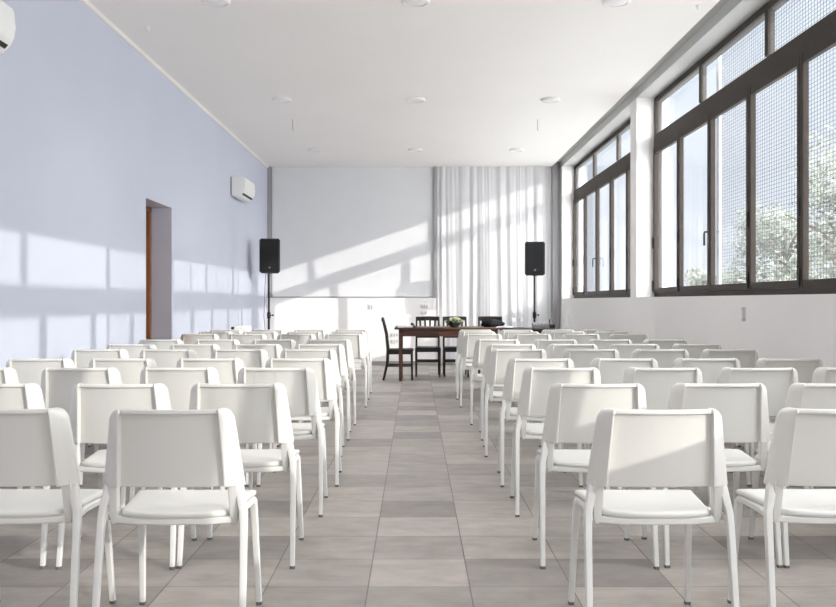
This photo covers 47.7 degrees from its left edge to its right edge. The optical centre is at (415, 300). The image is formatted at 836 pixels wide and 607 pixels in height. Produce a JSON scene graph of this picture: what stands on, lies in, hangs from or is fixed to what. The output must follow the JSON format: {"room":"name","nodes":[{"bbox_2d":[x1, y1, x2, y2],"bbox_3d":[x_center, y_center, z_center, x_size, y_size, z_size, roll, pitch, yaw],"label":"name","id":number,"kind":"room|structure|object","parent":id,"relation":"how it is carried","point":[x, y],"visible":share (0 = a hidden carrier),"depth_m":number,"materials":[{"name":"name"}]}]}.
{"room":"event hall","nodes":[
{"label":"event hall","id":0,"kind":"room"},
{"bbox_2d":[0,0,266,367],"bbox_3d":[-2.915,-0.640,6.780,0.450,3.600,21.560,0,0,0],"label":"wall","id":1,"kind":"structure","parent":0,"point":[93,135],"depth_m":8.20,"materials":[{"name":"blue paint"}]},
{"bbox_2d":[0,0,15,53],"bbox_3d":[-2.583,-1.667,5.430,0.213,0.306,0.860,0,0,0],"label":"air conditioner","id":2,"kind":"object","parent":1,"relation":"attached to","point":[7,15],"visible":1,"depth_m":5.76,"materials":[{"name":"white plastic"}]},
{"bbox_2d":[146,206,151,339],"bbox_3d":[-2.948,0.067,9.925,0.123,2.187,0.990,0,0,0],"label":"door","id":3,"kind":"structure","parent":1,"relation":"in","point":[148,209],"depth_m":10.36,"materials":[{"name":"brown wood"}]},
{"bbox_2d":[80,0,268,167],"bbox_3d":[-2.675,-2.426,6.680,0.030,0.028,21.360,0,0,0],"label":"trim","id":4,"kind":"structure","parent":1,"relation":"attached to","point":[87,3],"depth_m":9.82,"materials":[{"name":"white paint"}]},
{"bbox_2d":[231,176,254,202],"bbox_3d":[-2.583,-1.667,14.170,0.213,0.306,0.860,0,0,0],"label":"air conditioner","id":5,"kind":"object","parent":1,"relation":"attached to","point":[242,189],"visible":1,"depth_m":13.75,"materials":[{"name":"white plastic"}]},
{"bbox_2d":[266,168,454,363],"bbox_3d":[0.155,-0.740,17.300,5.690,3.800,0.520,0,0,0],"label":"wall","id":6,"kind":"structure","parent":0,"point":[330,315],"depth_m":17.04,"materials":[{"name":"white paint"}]},
{"bbox_2d":[267,167,271,297],"bbox_3d":[-2.652,-1.248,17.180,0.075,2.385,0.080,0,0,0],"label":"trim","id":7,"kind":"structure","parent":6,"relation":"attached to","point":[269,169],"depth_m":17.14,"materials":[{"name":"grey metal"}]},
{"bbox_2d":[272,167,432,297],"bbox_3d":[-1.144,-1.250,17.189,2.932,2.380,0.022,0,0,0],"label":"projection screen","id":8,"kind":"object","parent":6,"relation":"attached to","point":[342,232],"visible":1,"depth_m":17.19,"materials":[{"name":"fabric"}]},
{"bbox_2d":[372,361,436,364],"bbox_3d":[-1.155,1.123,17.034,3.070,0.075,0.012,0,0,0],"label":"baseboard","id":9,"kind":"structure","parent":6,"relation":"attached to","point":[373,362],"depth_m":17.03,"materials":[{"name":"grey tile"}]},
{"bbox_2d":[434,166,436,297],"bbox_3d":[0.360,-1.248,17.175,0.050,2.385,0.090,0,0,0],"label":"trim","id":10,"kind":"structure","parent":6,"relation":"attached to","point":[435,167],"depth_m":17.13,"materials":[{"name":"grey metal"}]},
{"bbox_2d":[551,162,557,329],"bbox_3d":[2.522,-0.670,17.135,0.095,3.660,0.170,0,0,0],"label":"trim","id":11,"kind":"structure","parent":6,"relation":"attached to","point":[554,169],"depth_m":17.05,"materials":[{"name":"grey metal"}]},
{"bbox_2d":[88,0,719,167],"bbox_3d":[-0.260,-2.565,6.780,5.460,0.250,21.560,0,0,0],"label":"ceiling","id":12,"kind":"structure","parent":0,"point":[482,70],"depth_m":9.79,"materials":[{"name":"paint"}]},
{"bbox_2d":[201,0,230,6],"bbox_3d":[-1.620,-2.425,7.670,0.236,0.030,0.236,0,0,0],"label":"recessed light","id":13,"kind":"object","parent":12,"relation":"in","point":[212,3],"visible":1,"depth_m":7.66,"materials":[{"name":"white plastic"}]},
{"bbox_2d":[206,0,225,5],"bbox_3d":[-1.620,-2.420,7.670,0.174,0.020,0.174,0,0,0],"label":"diffuser","id":14,"kind":"object","parent":13,"relation":"attached to","point":[208,2],"depth_m":7.66,"materials":[{"name":"white plastic"}]},
{"bbox_2d":[401,0,429,6],"bbox_3d":[0.000,-2.425,7.670,0.236,0.030,0.236,0,0,0],"label":"recessed light","id":15,"kind":"object","parent":12,"relation":"in","point":[409,3],"visible":1,"depth_m":7.66,"materials":[{"name":"white plastic"}]},
{"bbox_2d":[405,0,425,5],"bbox_3d":[0.000,-2.420,7.670,0.174,0.020,0.174,0,0,0],"label":"diffuser","id":16,"kind":"object","parent":15,"relation":"attached to","point":[407,2],"depth_m":7.66,"materials":[{"name":"white"}]},
{"bbox_2d":[438,166,550,361],"bbox_3d":[1.432,-0.685,17.134,2.065,3.590,0.062,0,0,0],"label":"curtain","id":17,"kind":"object","parent":12,"relation":"hanging from","point":[487,215],"visible":0.76,"depth_m":17.14,"materials":[{"name":"white fabric"}]},
{"bbox_2d":[602,0,630,6],"bbox_3d":[1.630,-2.425,7.670,0.236,0.030,0.236,0,0,0],"label":"recessed light","id":18,"kind":"object","parent":12,"relation":"in","point":[608,3],"visible":1,"depth_m":7.66,"materials":[{"name":"white plastic"}]},
{"bbox_2d":[606,0,626,5],"bbox_3d":[1.630,-2.420,7.670,0.174,0.020,0.174,0,0,0],"label":"diffuser","id":19,"kind":"object","parent":18,"relation":"attached to","point":[608,2],"depth_m":7.66,"materials":[{"name":"white plastic"}]},
{"bbox_2d":[0,364,835,606],"bbox_3d":[-0.145,1.210,6.780,6.290,0.100,21.560,0,0,0],"label":"floor","id":20,"kind":"structure","parent":0,"point":[418,514],"depth_m":4.50,"materials":[{"name":"tile"}]},
{"bbox_2d":[0,367,50,488],"bbox_3d":[-2.380,0.760,5.319,0.513,0.801,0.523,0,0,-1],"label":"chair","id":21,"kind":"object","parent":20,"relation":"on","point":[8,375],"visible":0.23,"depth_m":5.10,"materials":[{"name":"white plastic"}]},
{"bbox_2d":[0,383,81,568],"bbox_3d":[-1.860,0.760,4.350,0.513,0.801,0.523,0,0,1],"label":"chair","id":22,"kind":"object","parent":20,"relation":"on","point":[23,395],"visible":0.36,"depth_m":4.12,"materials":[{"name":"white plastic"}]},
{"bbox_2d":[6,358,98,451],"bbox_3d":[-2.370,0.760,6.149,0.513,0.801,0.523,0,0,0],"label":"chair","id":23,"kind":"object","parent":20,"relation":"on","point":[28,370],"visible":0.32,"depth_m":5.92,"materials":[{"name":"white plastic"}]},
{"bbox_2d":[0,407,115,606],"bbox_3d":[-1.385,0.760,3.381,0.513,0.801,0.523,0,0,0],"label":"chair","id":24,"kind":"object","parent":20,"relation":"on","point":[37,446],"visible":0.98,"depth_m":3.18,"materials":[{"name":"white plastic"}]},
{"bbox_2d":[30,367,145,515],"bbox_3d":[-1.820,0.760,5.319,0.513,0.801,0.523,0,0,0],"label":"chair","id":25,"kind":"object","parent":20,"relation":"on","point":[57,384],"visible":0.35,"depth_m":5.09,"materials":[{"name":"white plastic"}]},
{"bbox_2d":[71,349,128,446],"bbox_3d":[-2.370,0.760,7.273,0.513,0.801,0.523,0,0,-1],"label":"chair","id":26,"kind":"object","parent":20,"relation":"on","point":[81,358],"visible":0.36,"depth_m":7.04,"materials":[{"name":"white plastic"}]},
{"bbox_2d":[79,358,156,486],"bbox_3d":[-1.850,0.760,6.154,0.513,0.801,0.523,0,0,0],"label":"chair","id":27,"kind":"object","parent":20,"relation":"on","point":[130,369],"visible":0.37,"depth_m":5.92,"materials":[{"name":"white plastic"}]},
{"bbox_2d":[56,383,196,569],"bbox_3d":[-1.297,0.760,4.336,0.513,0.801,0.523,0,0,0],"label":"chair","id":28,"kind":"object","parent":20,"relation":"on","point":[92,405],"visible":0.59,"depth_m":4.11,"materials":[{"name":"white plastic"}]},
{"bbox_2d":[106,344,156,358],"bbox_3d":[-2.380,0.760,8.113,0.513,0.801,0.523,0,0,0],"label":"chair","id":29,"kind":"object","parent":20,"relation":"on","point":[133,350],"visible":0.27,"depth_m":7.88,"materials":[{"name":"white plastic"}]},
{"bbox_2d":[138,339,183,348],"bbox_3d":[-2.390,0.760,9.065,0.513,0.801,0.523,0,0,0],"label":"chair","id":30,"kind":"object","parent":20,"relation":"on","point":[160,344],"visible":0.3,"depth_m":8.83,"materials":[{"name":"white plastic"}]},
{"bbox_2d":[139,349,196,367],"bbox_3d":[-1.850,0.760,7.256,0.513,0.801,0.523,0,0,0],"label":"chair","id":31,"kind":"object","parent":20,"relation":"on","point":[164,358],"visible":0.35,"depth_m":7.02,"materials":[{"name":"white plastic"}]},
{"bbox_2d":[129,367,224,500],"bbox_3d":[-1.287,0.760,5.338,0.513,0.801,0.523,0,0,0],"label":"chair","id":32,"kind":"object","parent":20,"relation":"on","point":[179,382],"visible":0.35,"depth_m":5.11,"materials":[{"name":"white plastic"}]},
{"bbox_2d":[92,408,262,606],"bbox_3d":[-0.820,0.760,3.369,0.513,0.801,0.523,0,0,0],"label":"chair","id":33,"kind":"object","parent":20,"relation":"on","point":[197,447],"visible":1,"depth_m":3.16,"materials":[{"name":"white plastic"}]},
{"bbox_2d":[169,344,219,357],"bbox_3d":[-1.854,0.760,8.114,0.513,0.801,0.523,0,0,0],"label":"chair","id":34,"kind":"object","parent":20,"relation":"on","point":[202,350],"visible":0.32,"depth_m":7.88,"materials":[{"name":"white plastic"}]},
{"bbox_2d":[180,334,218,343],"bbox_3d":[-2.370,0.760,10.557,0.513,0.801,0.523,0,0,-1],"label":"chair","id":35,"kind":"object","parent":20,"relation":"on","point":[186,338],"visible":0.25,"depth_m":10.32,"materials":[{"name":"white plastic"}]},
{"bbox_2d":[198,331,232,338],"bbox_3d":[-2.370,0.760,11.376,0.513,0.801,0.523,0,0,0],"label":"chair","id":36,"kind":"object","parent":20,"relation":"on","point":[222,335],"visible":0.2,"depth_m":11.14,"materials":[{"name":"white plastic"}]},
{"bbox_2d":[176,358,256,486],"bbox_3d":[-1.300,0.760,6.159,0.513,0.801,0.523,0,0,0],"label":"chair","id":37,"kind":"object","parent":20,"relation":"on","point":[227,369],"visible":0.32,"depth_m":5.93,"materials":[{"name":"white plastic"}]},
{"bbox_2d":[195,339,239,348],"bbox_3d":[-1.864,0.760,9.077,0.513,0.801,0.523,0,0,0],"label":"chair","id":38,"kind":"object","parent":20,"relation":"on","point":[222,343],"visible":0.23,"depth_m":8.84,"materials":[{"name":"white plastic"}]},
{"bbox_2d":[176,383,303,568],"bbox_3d":[-0.778,0.760,4.348,0.513,0.801,0.523,0,0,0],"label":"chair","id":39,"kind":"object","parent":20,"relation":"on","point":[261,412],"visible":0.7,"depth_m":4.13,"materials":[{"name":"white plastic"}]},
{"bbox_2d":[211,349,278,448],"bbox_3d":[-1.320,0.760,7.279,0.513,0.801,0.523,0,0,0],"label":"chair","id":40,"kind":"object","parent":20,"relation":"on","point":[251,358],"visible":0.34,"depth_m":7.05,"materials":[{"name":"white plastic"}]},
{"bbox_2d":[228,334,266,343],"bbox_3d":[-1.840,0.760,10.537,0.513,0.801,0.523,0,0,0],"label":"chair","id":41,"kind":"object","parent":20,"relation":"on","point":[242,338],"visible":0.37,"depth_m":10.30,"materials":[{"name":"white plastic"}]},
{"bbox_2d":[232,344,281,358],"bbox_3d":[-1.330,0.760,8.114,0.513,0.801,0.523,0,0,-1],"label":"chair","id":42,"kind":"object","parent":20,"relation":"on","point":[273,350],"visible":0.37,"depth_m":7.88,"materials":[{"name":"white plastic"}]},
{"bbox_2d":[242,331,277,338],"bbox_3d":[-1.840,0.760,11.366,0.513,0.801,0.523,0,0,0],"label":"chair","id":43,"kind":"object","parent":20,"relation":"on","point":[270,335],"visible":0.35,"depth_m":11.13,"materials":[{"name":"white plastic"}]},
{"bbox_2d":[267,274,273,329],"bbox_3d":[-2.365,0.362,15.301,0.457,1.596,0.399,0,0,0],"label":"speaker stand","id":44,"kind":"object","parent":20,"relation":"on","point":[269,315],"visible":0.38,"depth_m":15.22,"materials":[{"name":"black metal"}]},
{"bbox_2d":[259,238,279,273],"bbox_3d":[-2.347,-0.719,15.262,0.327,0.562,0.356,0,0,-6],"label":"loudspeaker","id":45,"kind":"object","parent":44,"relation":"on","point":[269,249],"visible":1,"depth_m":15.09,"materials":[{"name":"black plastic"}]},
{"bbox_2d":[251,339,295,349],"bbox_3d":[-1.334,0.760,9.079,0.513,0.801,0.523,0,0,0],"label":"chair","id":46,"kind":"object","parent":20,"relation":"on","point":[285,343],"visible":0.21,"depth_m":8.84,"materials":[{"name":"white plastic"}]},
{"bbox_2d":[227,367,327,516],"bbox_3d":[-0.753,0.760,5.327,0.513,0.801,0.523,0,0,0],"label":"chair","id":47,"kind":"object","parent":20,"relation":"on","point":[300,384],"visible":0.63,"depth_m":5.11,"materials":[{"name":"white plastic"}]},
{"bbox_2d":[277,334,315,344],"bbox_3d":[-1.304,0.760,10.546,0.513,0.801,0.523,0,0,0],"label":"chair","id":48,"kind":"object","parent":20,"relation":"on","point":[299,338],"visible":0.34,"depth_m":10.31,"materials":[{"name":"white plastic"}]},
{"bbox_2d":[256,358,341,486],"bbox_3d":[-0.735,0.760,6.154,0.513,0.801,0.523,0,0,0],"label":"chair","id":49,"kind":"object","parent":20,"relation":"on","point":[323,368],"visible":0.5,"depth_m":5.94,"materials":[{"name":"white plastic"}]},
{"bbox_2d":[287,331,322,339],"bbox_3d":[-1.319,0.760,11.377,0.513,0.801,0.523,0,0,0],"label":"chair","id":50,"kind":"object","parent":20,"relation":"on","point":[318,335],"visible":0.2,"depth_m":11.14,"materials":[{"name":"white plastic"}]},
{"bbox_2d":[276,349,343,456],"bbox_3d":[-0.800,0.760,7.266,0.513,0.801,0.523,0,0,0],"label":"chair","id":51,"kind":"object","parent":20,"relation":"on","point":[331,354],"visible":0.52,"depth_m":7.04,"materials":[{"name":"white plastic"}]},
{"bbox_2d":[294,344,350,440],"bbox_3d":[-0.804,0.760,8.110,0.513,0.801,0.523,0,0,0],"label":"chair","id":52,"kind":"object","parent":20,"relation":"on","point":[339,348],"visible":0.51,"depth_m":7.89,"materials":[{"name":"white plastic"}]},
{"bbox_2d":[301,339,355,424],"bbox_3d":[-0.815,0.760,9.065,0.513,0.801,0.523,0,0,-1],"label":"chair","id":53,"kind":"object","parent":20,"relation":"on","point":[346,343],"visible":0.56,"depth_m":8.85,"materials":[{"name":"white plastic"}]},
{"bbox_2d":[320,334,366,407],"bbox_3d":[-0.785,0.760,10.542,0.513,0.801,0.523,0,0,0],"label":"chair","id":54,"kind":"object","parent":20,"relation":"on","point":[357,342],"visible":0.56,"depth_m":10.33,"materials":[{"name":"white plastic"}]},
{"bbox_2d":[331,331,369,399],"bbox_3d":[-0.800,0.760,11.376,0.513,0.801,0.523,0,0,0],"label":"chair","id":55,"kind":"object","parent":20,"relation":"on","point":[356,361],"visible":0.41,"depth_m":11.17,"materials":[{"name":"white plastic"}]},
{"bbox_2d":[335,330,371,392],"bbox_3d":[-0.810,0.760,12.131,0.513,0.801,0.523,0,0,0],"label":"chair","id":56,"kind":"object","parent":20,"relation":"on","point":[365,331],"visible":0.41,"depth_m":11.92,"materials":[{"name":"white plastic"}]},
{"bbox_2d":[381,317,413,379],"bbox_3d":[-0.266,0.702,13.990,0.482,0.923,0.395,0,0,0],"label":"dining chair","id":57,"kind":"object","parent":20,"relation":"on","point":[389,350],"visible":0.96,"depth_m":13.80,"materials":[{"name":"brown wood"}]},
{"bbox_2d":[415,316,440,376],"bbox_3d":[0.190,0.702,14.651,0.395,0.923,0.482,0,0,0],"label":"dining chair","id":58,"kind":"object","parent":20,"relation":"on","point":[420,318],"visible":0.88,"depth_m":14.78,"materials":[{"name":"brown wood"}]},
{"bbox_2d":[394,326,501,380],"bbox_3d":[0.472,0.772,14.010,1.555,0.775,0.780,0,0,0],"label":"dining table","id":59,"kind":"object","parent":20,"relation":"on","point":[419,330],"visible":0.7,"depth_m":13.69,"materials":[{"name":"brown wood"}]},
{"bbox_2d":[444,317,464,326],"bbox_3d":[0.565,0.308,13.944,0.363,0.154,0.348,0,0,41],"label":"flower bowl","id":60,"kind":"object","parent":59,"relation":"on","point":[452,322],"visible":0.99,"depth_m":13.88,"materials":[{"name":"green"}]},
{"bbox_2d":[481,319,504,326],"bbox_3d":[1.161,0.328,14.120,0.359,0.113,0.211,0,0,0],"label":"bag","id":61,"kind":"object","parent":59,"relation":"on","point":[486,323],"visible":0.95,"depth_m":14.05,"materials":[{"name":"black fabric"}]},
{"bbox_2d":[443,316,468,376],"bbox_3d":[0.620,0.702,14.661,0.395,0.923,0.482,0,0,-1],"label":"dining chair","id":62,"kind":"object","parent":20,"relation":"on","point":[445,348],"visible":0.52,"depth_m":14.79,"materials":[{"name":"brown wood"}]},
{"bbox_2d":[455,330,491,392],"bbox_3d":[0.760,0.760,12.118,0.513,0.801,0.523,0,0,0],"label":"chair","id":63,"kind":"object","parent":20,"relation":"on","point":[460,331],"visible":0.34,"depth_m":11.89,"materials":[{"name":"white plastic"}]},
{"bbox_2d":[456,331,494,399],"bbox_3d":[0.740,0.760,11.368,0.513,0.801,0.523,0,0,0],"label":"chair","id":64,"kind":"object","parent":20,"relation":"on","point":[468,361],"visible":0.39,"depth_m":11.16,"materials":[{"name":"white plastic"}]},
{"bbox_2d":[460,334,501,406],"bbox_3d":[0.740,0.760,10.553,0.513,0.801,0.523,0,0,0],"label":"chair","id":65,"kind":"object","parent":20,"relation":"on","point":[469,340],"visible":0.52,"depth_m":10.34,"materials":[{"name":"white plastic"}]},
{"bbox_2d":[478,316,501,373],"bbox_3d":[1.166,0.702,14.671,0.395,0.923,0.482,0,0,2],"label":"dining chair","id":66,"kind":"object","parent":20,"relation":"on","point":[481,318],"visible":0.07,"depth_m":14.88,"materials":[{"name":"brown wood"}]},
{"bbox_2d":[470,339,519,424],"bbox_3d":[0.771,0.760,9.076,0.513,0.801,0.523,0,0,0],"label":"chair","id":67,"kind":"object","parent":20,"relation":"on","point":[480,344],"visible":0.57,"depth_m":8.86,"materials":[{"name":"white plastic"}]},
{"bbox_2d":[479,344,535,440],"bbox_3d":[0.800,0.760,8.107,0.513,0.801,0.523,0,0,0],"label":"chair","id":68,"kind":"object","parent":20,"relation":"on","point":[497,387],"visible":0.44,"depth_m":7.89,"materials":[{"name":"white plastic"}]},
{"bbox_2d":[483,349,546,456],"bbox_3d":[0.771,0.760,7.267,0.513,0.801,0.523,0,0,0],"label":"chair","id":69,"kind":"object","parent":20,"relation":"on","point":[499,358],"visible":0.58,"depth_m":7.05,"materials":[{"name":"white plastic"}]},
{"bbox_2d":[503,331,538,338],"bbox_3d":[1.260,0.760,11.374,0.513,0.801,0.523,0,0,1],"label":"chair","id":70,"kind":"object","parent":20,"relation":"on","point":[507,335],"visible":0.24,"depth_m":11.14,"materials":[{"name":"white plastic"}]},
{"bbox_2d":[502,327,554,332],"bbox_3d":[1.645,0.778,13.975,0.750,0.763,0.650,0,0,0],"label":"side table","id":71,"kind":"object","parent":20,"relation":"on","point":[539,330],"visible":0.21,"depth_m":13.66,"materials":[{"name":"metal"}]},
{"bbox_2d":[513,334,550,343],"bbox_3d":[1.275,0.760,10.541,0.513,0.801,0.523,0,0,-1],"label":"chair","id":72,"kind":"object","parent":20,"relation":"on","point":[522,338],"visible":0.29,"depth_m":10.31,"materials":[{"name":"white plastic"}]},
{"bbox_2d":[533,276,538,322],"bbox_3d":[1.958,0.377,15.611,0.457,1.566,0.399,0,0,0],"label":"speaker stand","id":73,"kind":"object","parent":20,"relation":"on","point":[534,312],"visible":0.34,"depth_m":15.54,"materials":[{"name":"black metal"}]},
{"bbox_2d":[525,242,544,275],"bbox_3d":[1.960,-0.689,15.572,0.327,0.562,0.356,0,0,4],"label":"loudspeaker","id":74,"kind":"object","parent":73,"relation":"on","point":[534,251],"visible":1,"depth_m":15.40,"materials":[{"name":"black plastic"}]},
{"bbox_2d":[497,358,582,486],"bbox_3d":[0.787,0.760,6.138,0.513,0.801,0.523,0,0,0],"label":"chair","id":75,"kind":"object","parent":20,"relation":"on","point":[515,369],"visible":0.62,"depth_m":5.92,"materials":[{"name":"white plastic"}]},
{"bbox_2d":[528,339,576,422],"bbox_3d":[1.308,0.760,9.057,0.513,0.801,0.523,0,0,0],"label":"chair","id":76,"kind":"object","parent":20,"relation":"on","point":[540,344],"visible":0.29,"depth_m":8.82,"materials":[{"name":"white plastic"}]},
{"bbox_2d":[510,367,609,516],"bbox_3d":[0.793,0.760,5.326,0.513,0.801,0.523,0,0,0],"label":"chair","id":77,"kind":"object","parent":20,"relation":"on","point":[536,383],"visible":0.61,"depth_m":5.11,"materials":[{"name":"white plastic"}]},
{"bbox_2d":[550,331,584,339],"bbox_3d":[1.800,0.760,11.372,0.513,0.801,0.523,0,0,-1],"label":"chair","id":78,"kind":"object","parent":20,"relation":"on","point":[554,335],"visible":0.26,"depth_m":11.14,"materials":[{"name":"white plastic"}]},
{"bbox_2d":[538,344,597,422],"bbox_3d":[1.319,0.760,8.124,0.513,0.801,0.523,0,0,0],"label":"chair","id":79,"kind":"object","parent":20,"relation":"on","point":[554,351],"visible":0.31,"depth_m":7.89,"materials":[{"name":"white plastic"}]},
{"bbox_2d":[561,334,599,343],"bbox_3d":[1.810,0.760,10.548,0.513,0.801,0.523,0,0,0],"label":"chair","id":80,"kind":"object","parent":20,"relation":"on","point":[580,338],"visible":0.23,"depth_m":10.31,"materials":[{"name":"white plastic"}]},
{"bbox_2d":[558,349,619,448],"bbox_3d":[1.315,0.760,7.269,0.513,0.801,0.523,0,0,0],"label":"chair","id":81,"kind":"object","parent":20,"relation":"on","point":[581,358],"visible":0.28,"depth_m":7.04,"materials":[{"name":"white plastic"}]},
{"bbox_2d":[532,383,658,569],"bbox_3d":[0.800,0.760,4.341,0.513,0.801,0.523,0,0,1],"label":"chair","id":82,"kind":"object","parent":20,"relation":"on","point":[572,410],"visible":0.67,"depth_m":4.13,"materials":[{"name":"white plastic"}]},
{"bbox_2d":[587,339,631,348],"bbox_3d":[1.827,0.760,9.074,0.513,0.801,0.523,0,0,0],"label":"chair","id":83,"kind":"object","parent":20,"relation":"on","point":[600,343],"visible":0.2,"depth_m":8.84,"materials":[{"name":"white plastic"}]},
{"bbox_2d":[594,331,628,339],"bbox_3d":[2.319,0.760,11.356,0.513,0.801,0.523,0,0,0],"label":"chair","id":84,"kind":"object","parent":20,"relation":"on","point":[603,335],"visible":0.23,"depth_m":11.12,"materials":[{"name":"white plastic"}]},
{"bbox_2d":[577,358,657,486],"bbox_3d":[1.320,0.760,6.155,0.513,0.801,0.523,0,0,0],"label":"chair","id":85,"kind":"object","parent":20,"relation":"on","point":[612,370],"visible":0.29,"depth_m":5.92,"materials":[{"name":"white plastic"}]},
{"bbox_2d":[608,334,646,343],"bbox_3d":[2.329,0.760,10.536,0.513,0.801,0.523,0,0,0],"label":"chair","id":86,"kind":"object","parent":20,"relation":"on","point":[635,338],"visible":0.29,"depth_m":10.30,"materials":[{"name":"white plastic"}]},
{"bbox_2d":[609,344,659,358],"bbox_3d":[1.840,0.760,8.122,0.513,0.801,0.523,0,0,0],"label":"chair","id":87,"kind":"object","parent":20,"relation":"on","point":[625,351],"visible":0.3,"depth_m":7.89,"materials":[{"name":"white plastic"}]},
{"bbox_2d":[568,408,739,606],"bbox_3d":[0.820,0.760,3.371,0.513,0.801,0.523,0,0,0],"label":"chair","id":88,"kind":"object","parent":20,"relation":"on","point":[631,447],"visible":1,"depth_m":3.17,"materials":[{"name":"white plastic"}]},
{"bbox_2d":[604,367,710,507],"bbox_3d":[1.346,0.760,5.324,0.513,0.801,0.523,0,0,0],"label":"chair","id":89,"kind":"object","parent":20,"relation":"on","point":[657,383],"visible":0.32,"depth_m":5.10,"materials":[{"name":"white plastic"}]},
{"bbox_2d":[631,349,688,367],"bbox_3d":[1.834,0.760,7.261,0.513,0.801,0.523,0,0,0],"label":"chair","id":90,"kind":"object","parent":20,"relation":"on","point":[665,358],"visible":0.27,"depth_m":7.03,"materials":[{"name":"white plastic"}]},
{"bbox_2d":[642,339,686,348],"bbox_3d":[2.346,0.760,9.076,0.513,0.801,0.523,0,0,1],"label":"chair","id":91,"kind":"object","parent":20,"relation":"on","point":[663,344],"visible":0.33,"depth_m":8.84,"materials":[{"name":"white plastic"}]},
{"bbox_2d":[671,344,721,357],"bbox_3d":[2.359,0.760,8.127,0.513,0.801,0.523,0,0,-1],"label":"chair","id":92,"kind":"object","parent":20,"relation":"on","point":[694,350],"visible":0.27,"depth_m":7.89,"materials":[{"name":"white plastic"}]},
{"bbox_2d":[672,358,750,486],"bbox_3d":[1.839,0.760,6.158,0.513,0.801,0.523,0,0,0],"label":"chair","id":93,"kind":"object","parent":20,"relation":"on","point":[710,368],"visible":0.35,"depth_m":5.92,"materials":[{"name":"white plastic"}]},
{"bbox_2d":[642,382,782,567],"bbox_3d":[1.339,0.760,4.359,0.513,0.801,0.523,0,0,0],"label":"chair","id":94,"kind":"object","parent":20,"relation":"on","point":[742,407],"visible":0.56,"depth_m":4.14,"materials":[{"name":"white plastic"}]},
{"bbox_2d":[700,349,757,446],"bbox_3d":[2.353,0.760,7.269,0.513,0.801,0.523,0,0,0],"label":"chair","id":95,"kind":"object","parent":20,"relation":"on","point":[747,358],"visible":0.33,"depth_m":7.04,"materials":[{"name":"white plastic"}]},
{"bbox_2d":[693,367,808,495],"bbox_3d":[1.865,0.760,5.320,0.513,0.801,0.523,0,0,1],"label":"chair","id":96,"kind":"object","parent":20,"relation":"on","point":[777,382],"visible":0.36,"depth_m":5.09,"materials":[{"name":"white plastic"}]},
{"bbox_2d":[730,358,822,481],"bbox_3d":[2.358,0.760,6.145,0.513,0.801,0.523,0,0,0],"label":"chair","id":97,"kind":"object","parent":20,"relation":"on","point":[805,368],"visible":0.3,"depth_m":5.92,"materials":[{"name":"white plastic"}]},
{"bbox_2d":[727,407,835,606],"bbox_3d":[1.435,0.760,3.385,0.513,0.801,0.523,0,0,0],"label":"chair","id":98,"kind":"object","parent":20,"relation":"on","point":[802,451],"visible":0.98,"depth_m":3.19,"materials":[{"name":"white plastic"}]},
{"bbox_2d":[748,383,835,567],"bbox_3d":[1.858,0.760,4.356,0.513,0.801,0.523,0,0,0],"label":"chair","id":99,"kind":"object","parent":20,"relation":"on","point":[799,395],"visible":0.39,"depth_m":4.13,"materials":[{"name":"white plastic"}]},
{"bbox_2d":[809,367,835,488],"bbox_3d":[2.384,0.760,5.336,0.513,0.801,0.523,0,0,0],"label":"chair","id":100,"kind":"object","parent":20,"relation":"on","point":[821,375],"visible":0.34,"depth_m":5.11,"materials":[{"name":"white plastic"}]},
{"bbox_2d":[558,98,835,449],"bbox_3d":[2.810,-0.625,6.680,0.380,3.570,21.360,0,0,0],"label":"wall","id":101,"kind":"structure","parent":0,"point":[796,326],"depth_m":11.20,"materials":[{"name":"white paint"}]},
{"bbox_2d":[573,120,629,297],"bbox_3d":[2.829,-1.222,14.195,0.161,2.355,5.350,0,0,0],"label":"window","id":102,"kind":"structure","parent":101,"relation":"in","point":[621,167],"depth_m":14.68,"materials":[{"name":"brown metal"}]},
{"bbox_2d":[557,0,789,168],"bbox_3d":[2.735,-2.550,6.680,0.530,0.280,21.360,0,0,0],"label":"ceiling beam","id":103,"kind":"structure","parent":101,"relation":"attached to","point":[726,16],"depth_m":9.71,"materials":[{"name":"grey paint"}]},
{"bbox_2d":[652,0,835,296],"bbox_3d":[2.829,-1.222,8.525,0.161,2.355,5.350,0,0,0],"label":"window","id":104,"kind":"structure","parent":101,"relation":"in","point":[797,54],"depth_m":7.98,"materials":[{"name":"brown metal"}]},
{"label":"outside","id":105,"kind":"structure","parent":0,"visible":0},
{"bbox_3d":[46.500,1.485,25.000,87.000,0.150,130.000,0,0,0],"label":"ground","id":106,"kind":"structure","parent":105,"visible":0},
{"bbox_2d":[684,266,758,285],"bbox_3d":[9.630,0.142,29.991,2.272,2.555,2.351,0,0,0],"label":"leafy tree","id":107,"kind":"object","parent":106,"relation":"on","point":[698,280],"visible":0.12,"depth_m":30.36,"materials":[{"name":"green plant"}]},
{"bbox_2d":[716,0,835,283],"bbox_3d":[3.100,-1.105,6.600,0.052,5.030,6.152,0,0,0],"label":"screen","id":108,"kind":"object","parent":106,"relation":"on","point":[719,61],"visible":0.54,"depth_m":8.11,"materials":[{"name":"grey metal"}]},
{"bbox_2d":[723,199,835,283],"bbox_3d":[9.932,-0.714,25.303,3.199,4.259,3.087,0,0,4],"label":"leafy tree","id":109,"kind":"object","parent":106,"relation":"on","point":[790,264],"visible":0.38,"depth_m":25.19,"materials":[{"name":"green plant"}]},
{"bbox_2d":[784,125,835,278],"bbox_3d":[9.500,-1.093,20.165,3.130,5.016,3.884,0,0,17],"label":"leafy tree","id":110,"kind":"object","parent":106,"relation":"on","point":[830,272],"visible":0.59,"depth_m":20.23,"materials":[{"name":"green plant"}]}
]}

